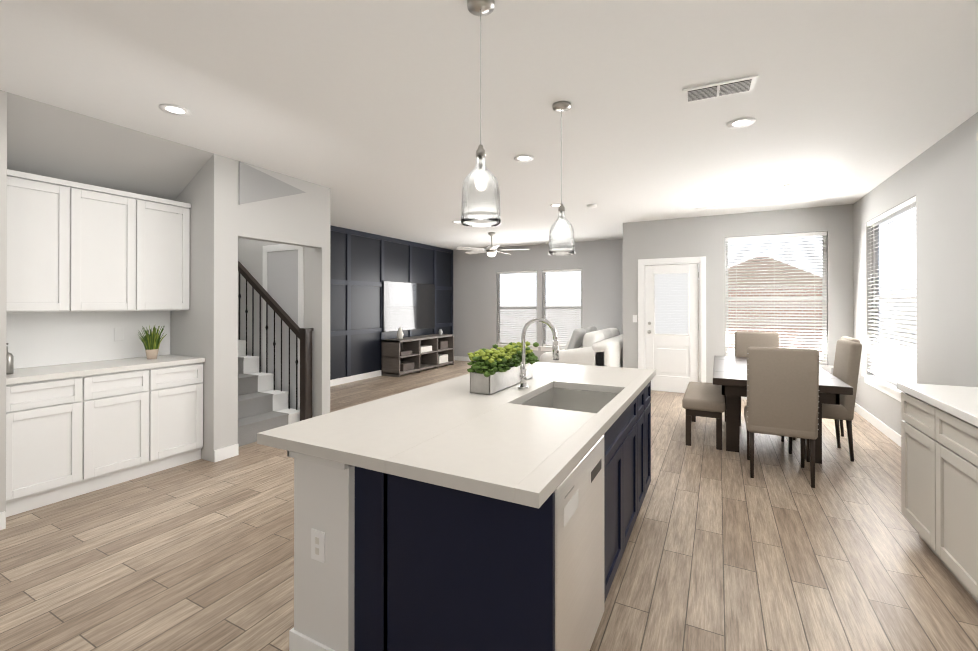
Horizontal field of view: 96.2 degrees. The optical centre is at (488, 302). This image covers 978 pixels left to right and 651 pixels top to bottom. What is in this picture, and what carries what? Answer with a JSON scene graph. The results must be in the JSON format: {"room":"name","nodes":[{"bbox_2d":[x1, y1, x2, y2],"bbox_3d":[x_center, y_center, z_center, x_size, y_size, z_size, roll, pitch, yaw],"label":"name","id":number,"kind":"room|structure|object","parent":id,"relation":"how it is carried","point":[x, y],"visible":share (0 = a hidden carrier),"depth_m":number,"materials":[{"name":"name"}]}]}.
{"room":"dining room and kitchen","nodes":[
{"label":"dining room and kitchen","id":0,"kind":"room"},
{"bbox_2d":[0,90,6,511],"bbox_3d":[-3.847,0.041,1.339,0.120,2.740,3.270,0,0,28],"label":"wall","id":1,"kind":"structure","parent":0,"point":[3,202],"depth_m":2.74,"materials":[{"name":"beige paint"}]},
{"bbox_2d":[0,511,5,529],"bbox_3d":[-3.784,1.359,1.306,0.014,0.105,3.255,0,0,28],"label":"baseboard","id":2,"kind":"structure","parent":1,"relation":"attached to","point":[2,514],"depth_m":2.73,"materials":[{"name":"white wood"}]},
{"bbox_2d":[7,92,213,200],"bbox_3d":[-3.050,-1.133,3.493,0.700,0.380,1.280,0,0,28],"label":"wall","id":3,"kind":"structure","parent":0,"point":[45,139],"depth_m":3.39,"materials":[{"name":"beige paint"}]},
{"bbox_2d":[6,169,85,312],"bbox_3d":[-3.389,-0.421,3.225,0.336,0.985,0.486,0,0,28],"label":"upper cabinet","id":4,"kind":"object","parent":3,"relation":"attached to","point":[46,216],"depth_m":3.19,"materials":[{"name":"white paint"}]},
{"bbox_2d":[86,184,149,312],"bbox_3d":[-3.207,-0.420,3.573,0.336,0.985,0.550,0,0,28],"label":"upper cabinet","id":5,"kind":"object","parent":3,"relation":"attached to","point":[97,280],"depth_m":3.58,"materials":[{"name":"white paint"}]},
{"bbox_2d":[170,154,237,461],"bbox_3d":[-4.652,-1.228,5.176,5.100,5.300,0.220,0,0,28],"label":"wall","id":6,"kind":"structure","parent":0,"point":[205,325],"depth_m":3.98,"materials":[{"name":"beige paint"}]},
{"bbox_2d":[146,196,190,312],"bbox_3d":[-3.026,-0.419,3.920,0.336,0.985,0.486,0,0,28],"label":"upper cabinet","id":7,"kind":"object","parent":6,"relation":"attached to","point":[169,219],"depth_m":3.91,"materials":[{"name":"white paint"}]},
{"bbox_2d":[239,161,305,204],"bbox_3d":[-2.160,-1.113,4.424,0.015,0.405,0.745,0,0,28],"label":"soffit","id":8,"kind":"structure","parent":0,"point":[255,185],"depth_m":4.26,"materials":[{"name":"paint"}]},
{"bbox_2d":[238,161,321,247],"bbox_3d":[-2.167,-2.250,4.558,0.120,3.260,0.980,0,0,28],"label":"wall","id":9,"kind":"structure","parent":0,"point":[295,219],"depth_m":4.55,"materials":[{"name":"beige paint"}]},
{"bbox_2d":[238,186,329,417],"bbox_3d":[-4.120,-1.226,6.196,5.100,5.300,0.120,0,0,28],"label":"wall","id":10,"kind":"structure","parent":0,"point":[316,287],"depth_m":5.04,"materials":[{"name":"beige paint"}]},
{"bbox_2d":[262,244,303,409],"bbox_3d":[-2.476,0.362,5.256,0.720,2.120,0.013,0,0,28],"label":"door","id":11,"kind":"structure","parent":10,"relation":"attached to","point":[283,275],"depth_m":5.24,"materials":[{"name":"grey paint"}]},
{"bbox_2d":[330,225,452,379],"bbox_3d":[-2.254,0.060,8.463,0.143,2.740,5.632,0,0,28],"label":"wall","id":12,"kind":"structure","parent":0,"point":[364,266],"depth_m":8.33,"materials":[{"name":"paint"}]},
{"bbox_2d":[330,370,380,385],"bbox_3d":[-2.191,1.378,8.429,0.038,0.105,5.618,0,0,28],"label":"baseboard","id":13,"kind":"structure","parent":12,"relation":"attached to","point":[338,381],"depth_m":7.94,"materials":[{"name":"white wood"}]},
{"bbox_2d":[383,281,434,331],"bbox_3d":[-1.672,0.083,9.393,0.030,1.020,1.760,0,0,28],"label":"wall-mounted tv","id":14,"kind":"object","parent":12,"relation":"attached to","point":[408,306],"visible":0.98,"depth_m":9.29,"materials":[{"name":"black glass"}]},
{"bbox_2d":[0,360,977,650],"bbox_3d":[-1.626,1.470,4.817,10.790,0.100,11.740,0,0,28],"label":"floor","id":15,"kind":"structure","parent":0,"point":[726,552],"depth_m":2.42,"materials":[{"name":"brown wood"}]},
{"bbox_2d":[6,377,97,516],"bbox_3d":[-3.291,0.976,3.171,0.556,0.880,0.486,0,0,28],"label":"base cabinet","id":16,"kind":"object","parent":15,"relation":"on","point":[52,426],"depth_m":3.05,"materials":[{"name":"white paint"}]},
{"bbox_2d":[6,353,204,384],"bbox_3d":[-3.103,0.517,3.516,0.571,0.040,1.270,0,0,28],"label":"countertop","id":17,"kind":"structure","parent":16,"relation":"on","point":[120,364],"depth_m":3.40,"materials":[{"name":"white stone"}]},
{"bbox_2d":[6,343,13,373],"bbox_3d":[-3.344,0.388,3.033,0.080,0.214,0.080,0,0,28],"label":"dispenser","id":18,"kind":"object","parent":17,"relation":"in","point":[9,363],"visible":0.4,"depth_m":3.03,"materials":[{"name":"silver metal"}]},
{"bbox_2d":[138,326,166,358],"bbox_3d":[-2.973,0.348,3.860,0.198,0.298,0.182,0,0,28],"label":"potted plant","id":19,"kind":"object","parent":17,"relation":"in","point":[151,340],"depth_m":3.84,"materials":[{"name":"plant"}]},
{"bbox_2d":[98,369,161,489],"bbox_3d":[-3.110,0.977,3.518,0.556,0.880,0.550,0,0,28],"label":"base cabinet","id":20,"kind":"object","parent":15,"relation":"on","point":[129,404],"depth_m":3.46,"materials":[{"name":"white paint"}]},
{"bbox_2d":[162,361,204,469],"bbox_3d":[-2.928,0.978,3.865,0.556,0.880,0.486,0,0,28],"label":"base cabinet","id":21,"kind":"object","parent":15,"relation":"on","point":[182,385],"depth_m":3.80,"materials":[{"name":"white paint"}]},
{"bbox_2d":[238,340,299,446],"bbox_3d":[-4.054,-0.009,5.503,3.957,2.862,0.910,0,0,28],"label":"staircase","id":22,"kind":"structure","parent":15,"relation":"on","point":[262,405],"depth_m":4.87,"materials":[{"name":"carpet"}]},
{"bbox_2d":[238,261,313,420],"bbox_3d":[-3.796,-0.518,5.850,4.028,3.883,0.110,0,0,28],"label":"stair railing","id":23,"kind":"object","parent":22,"relation":"on","point":[304,335],"visible":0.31,"depth_m":5.06,"materials":[{"name":"brown wood"}]},
{"bbox_2d":[381,328,453,376],"bbox_3d":[-1.453,0.967,9.327,0.440,0.931,1.950,0,0,28],"label":"tv console","id":24,"kind":"object","parent":15,"relation":"on","point":[401,354],"visible":1,"depth_m":9.01,"materials":[{"name":"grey wood"}]},
{"bbox_2d":[287,382,650,650],"bbox_3d":[0.189,0.974,2.463,1.089,0.880,2.195,0,0,28],"label":"kitchen island","id":25,"kind":"object","parent":15,"relation":"on","point":[424,518],"depth_m":1.56,"materials":[{"name":"blue wood"}]},
{"bbox_2d":[257,362,580,473],"bbox_3d":[-0.047,0.514,2.562,0.620,0.040,2.380,0,0,28],"label":"island countertop","id":26,"kind":"structure","parent":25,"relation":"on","point":[362,436],"depth_m":1.81,"materials":[{"name":"white stone"}]},
{"bbox_2d":[467,341,538,394],"bbox_3d":[0.092,0.374,2.635,0.216,0.238,0.693,0,0,28],"label":"potted plant","id":27,"kind":"object","parent":26,"relation":"on","point":[492,370],"visible":0.98,"depth_m":2.43,"materials":[{"name":"green plant"}]},
{"bbox_2d":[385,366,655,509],"bbox_3d":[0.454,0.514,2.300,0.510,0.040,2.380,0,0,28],"label":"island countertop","id":28,"kind":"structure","parent":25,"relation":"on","point":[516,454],"depth_m":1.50,"materials":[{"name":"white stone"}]},
{"bbox_2d":[518,318,558,388],"bbox_3d":[0.269,0.290,2.461,0.244,0.406,0.106,0,0,28],"label":"kitchen faucet","id":29,"kind":"object","parent":28,"relation":"on","point":[522,375],"visible":1,"depth_m":2.50,"materials":[{"name":"silver metal"}]},
{"bbox_2d":[520,388,617,412],"bbox_3d":[0.441,0.628,2.352,0.450,0.184,0.690,0,0,28],"label":"sink","id":30,"kind":"object","parent":28,"relation":"in","point":[578,400],"visible":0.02,"depth_m":2.66,"materials":[{"name":"metal"}]},
{"bbox_2d":[555,435,603,650],"bbox_3d":[0.071,0.984,1.717,0.621,0.857,0.615,0,0,28],"label":"dishwasher","id":31,"kind":"object","parent":25,"relation":"in","point":[579,551],"visible":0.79,"depth_m":1.52,"materials":[{"name":"white metal"}]},
{"bbox_2d":[540,328,622,366],"bbox_3d":[1.873,0.949,8.011,1.195,0.900,2.400,0,0,28],"label":"slipcovered sofa","id":32,"kind":"object","parent":15,"relation":"on","point":[603,347],"visible":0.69,"depth_m":7.00,"materials":[{"name":"white fabric"}]},
{"bbox_2d":[564,326,596,349],"bbox_3d":[1.593,0.658,7.876,0.411,0.420,1.240,0,0,28],"label":"pillows","id":33,"kind":"object","parent":32,"relation":"on","point":[575,341],"visible":0.56,"depth_m":7.38,"materials":[{"name":"grey fabric"}]},
{"bbox_2d":[682,381,725,449],"bbox_3d":[2.336,1.185,4.745,0.380,0.470,1.100,0,0,28],"label":"bench","id":34,"kind":"object","parent":15,"relation":"on","point":[702,399],"visible":0.98,"depth_m":4.33,"materials":[{"name":"fabric"}]},
{"bbox_2d":[734,331,779,425],"bbox_3d":[3.176,0.892,5.178,0.470,1.061,0.565,0,0,28],"label":"chair","id":35,"kind":"object","parent":15,"relation":"on","point":[744,340],"visible":0.21,"depth_m":5.35,"materials":[{"name":"fabric"}]},
{"bbox_2d":[744,347,819,487],"bbox_3d":[2.400,0.888,3.638,0.470,1.061,0.565,0,0,28],"label":"chair","id":36,"kind":"object","parent":15,"relation":"on","point":[783,390],"visible":1,"depth_m":3.42,"materials":[{"name":"fabric"}]},
{"bbox_2d":[713,355,852,463],"bbox_3d":[2.792,0.974,4.400,0.960,0.891,1.850,0,0,28],"label":"dining table","id":37,"kind":"object","parent":15,"relation":"on","point":[730,375],"visible":0.44,"depth_m":3.87,"materials":[{"name":"brown wood"}]},
{"bbox_2d":[781,339,862,461],"bbox_3d":[3.143,0.889,4.190,0.582,1.061,0.491,0,0,28],"label":"dining chair","id":38,"kind":"object","parent":15,"relation":"on","point":[847,361],"visible":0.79,"depth_m":3.93,"materials":[{"name":"fabric"}]},
{"bbox_2d":[793,336,859,439],"bbox_3d":[3.471,0.890,4.580,0.578,1.061,0.486,0,0,28],"label":"dining chair","id":39,"kind":"object","parent":15,"relation":"on","point":[841,421],"visible":0.04,"depth_m":4.63,"materials":[{"name":"fabric"}]},
{"bbox_2d":[897,133,977,602],"bbox_3d":[1.803,0.244,0.667,0.616,2.330,4.315,0,0,28],"label":"kitchen cabinet","id":40,"kind":"object","parent":15,"relation":"on","point":[939,467],"depth_m":2.22,"materials":[{"name":"white paint"}]},
{"bbox_2d":[0,0,977,249],"bbox_3d":[-0.261,-1.381,4.112,7.710,0.120,11.740,0,0,28],"label":"ceiling","id":41,"kind":"structure","parent":0,"point":[367,112],"depth_m":2.78,"materials":[{"name":"paint"}]},
{"bbox_2d":[159,104,191,115],"bbox_3d":[-2.154,-1.320,3.012,0.184,0.006,0.184,0,0,28],"label":"recessed light","id":42,"kind":"object","parent":41,"relation":"in","point":[173,109],"visible":0.98,"depth_m":3.01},
{"bbox_2d":[461,0,500,226],"bbox_3d":[-0.036,-0.837,1.939,0.178,0.979,0.178,0,0,28],"label":"pendant light","id":43,"kind":"object","parent":41,"relation":"hanging from","point":[480,205],"visible":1,"depth_m":1.88,"materials":[{"name":"clear glass"}]},
{"bbox_2d":[456,232,528,256],"bbox_3d":[0.073,-1.082,8.275,1.372,0.455,1.311,0,0,28],"label":"ceiling fan","id":44,"kind":"object","parent":41,"relation":"hanging from","point":[491,250],"visible":1,"depth_m":8.16,"materials":[{"name":"silver metal"}]},
{"bbox_2d":[514,155,533,161],"bbox_3d":[0.319,-1.317,4.011,0.184,0.006,0.184,0,0,28],"label":"recessed light","id":45,"kind":"object","parent":41,"relation":"in","point":[523,158],"visible":0.98,"depth_m":4.01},
{"bbox_2d":[548,101,574,254],"bbox_3d":[0.487,-0.824,2.941,0.178,0.999,0.178,0,0,28],"label":"pendant light","id":46,"kind":"object","parent":41,"relation":"hanging from","point":[561,237],"visible":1,"depth_m":2.89,"materials":[{"name":"clear glass"}]},
{"bbox_2d":[587,204,596,207],"bbox_3d":[1.391,-1.298,5.930,0.130,0.035,0.130,0,0,28],"label":"smoke detector","id":47,"kind":"object","parent":41,"relation":"attached to","point":[592,206],"visible":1,"depth_m":5.88,"materials":[{"name":"white plastic"}]},
{"bbox_2d":[696,206,719,209],"bbox_3d":[3.042,-1.309,6.102,0.300,0.011,0.120,0,0,28],"label":"ceiling vent","id":48,"kind":"object","parent":41,"relation":"in","point":[714,207],"visible":0.98,"depth_m":6.09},
{"bbox_2d":[683,75,757,103],"bbox_3d":[1.429,-1.318,2.727,0.407,0.012,0.214,0,0,28],"label":"ceiling vent","id":49,"kind":"object","parent":41,"relation":"in","point":[722,89],"visible":1,"depth_m":2.71,"materials":[{"name":"metal"}]},
{"bbox_2d":[727,117,755,127],"bbox_3d":[1.855,-1.319,3.226,0.184,0.006,0.184,0,0,28],"label":"recessed light","id":50,"kind":"object","parent":41,"relation":"in","point":[741,122],"visible":1,"depth_m":3.22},
{"bbox_2d":[453,239,622,361],"bbox_3d":[1.047,0.065,9.980,4.590,2.740,0.120,0,0,28],"label":"wall","id":51,"kind":"structure","parent":0,"point":[599,263],"depth_m":9.97,"materials":[{"name":"grey paint"}]},
{"bbox_2d":[454,356,538,361],"bbox_3d":[1.093,1.382,9.874,4.403,0.105,0.014,0,0,28],"label":"baseboard","id":52,"kind":"structure","parent":51,"relation":"attached to","point":[460,358],"depth_m":10.79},
{"bbox_2d":[496,273,538,350],"bbox_3d":[0.648,0.182,10.165,1.130,1.806,0.149,0,0,28],"label":"living room window","id":53,"kind":"structure","parent":51,"relation":"in","point":[525,278],"depth_m":10.22,"materials":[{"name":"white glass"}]},
{"bbox_2d":[497,271,536,344],"bbox_3d":[0.645,0.120,10.159,1.014,1.678,0.056,0,0,28],"label":"window blind","id":54,"kind":"object","parent":53,"relation":"attached to","point":[515,272],"visible":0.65,"depth_m":10.16,"materials":[{"name":"white plastic"}]},
{"bbox_2d":[540,271,581,350],"bbox_3d":[1.614,0.181,9.660,1.010,1.806,0.149,0,0,28],"label":"living room window","id":55,"kind":"structure","parent":51,"relation":"in","point":[557,280],"depth_m":9.74,"materials":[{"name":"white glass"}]},
{"bbox_2d":[543,269,581,345],"bbox_3d":[1.611,0.119,9.654,0.894,1.678,0.056,0,0,28],"label":"window blind","id":56,"kind":"object","parent":55,"relation":"attached to","point":[564,270],"visible":0.77,"depth_m":9.63,"materials":[{"name":"white plastic"}]},
{"bbox_2d":[623,204,852,382],"bbox_3d":[3.568,0.055,6.609,3.000,2.740,0.120,0,0,28],"label":"wall","id":57,"kind":"structure","parent":0,"point":[702,236],"depth_m":6.59,"materials":[{"name":"beige paint"}]},
{"bbox_2d":[638,256,705,392],"bbox_3d":[2.883,0.364,6.939,0.990,2.125,0.165,0,0,28],"label":"entry door","id":58,"kind":"structure","parent":57,"relation":"in","point":[672,322],"depth_m":6.93,"materials":[{"name":"white wood"}]},
{"bbox_2d":[725,236,833,372],"bbox_3d":[4.099,-0.004,6.308,1.340,1.936,0.149,0,0,28],"label":"dining room window","id":59,"kind":"structure","parent":57,"relation":"in","point":[825,367],"depth_m":6.32,"materials":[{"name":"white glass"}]},
{"bbox_2d":[726,231,826,363],"bbox_3d":[4.096,-0.066,6.302,1.224,1.807,0.056,0,0,28],"label":"window blind","id":60,"kind":"object","parent":59,"relation":"attached to","point":[793,235],"visible":0.85,"depth_m":6.27,"materials":[{"name":"white plastic"}]},
{"bbox_2d":[853,112,977,434],"bbox_3d":[2.709,0.042,1.597,0.120,2.740,9.800,0,0,28],"label":"wall","id":61,"kind":"structure","parent":0,"point":[939,179],"depth_m":3.63,"materials":[{"name":"grey paint"}]},
{"bbox_2d":[854,403,900,446],"bbox_3d":[3.938,1.366,4.098,0.016,0.105,3.978,0,0,28],"label":"baseboard","id":62,"kind":"structure","parent":61,"relation":"attached to","point":[893,435],"depth_m":4.87,"materials":[{"name":"white wood"}]},
{"bbox_2d":[862,205,915,401],"bbox_3d":[4.284,0.002,4.655,0.149,1.956,1.620,0,0,28],"label":"kitchen window","id":63,"kind":"structure","parent":61,"relation":"in","point":[887,387],"depth_m":4.73,"materials":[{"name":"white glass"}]},
{"bbox_2d":[867,196,916,383],"bbox_3d":[4.277,-0.070,4.659,0.056,1.807,1.504,0,0,28],"label":"window blind","id":64,"kind":"object","parent":63,"relation":"attached to","point":[877,371],"visible":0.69,"depth_m":4.60,"materials":[{"name":"white plastic"}]}
]}

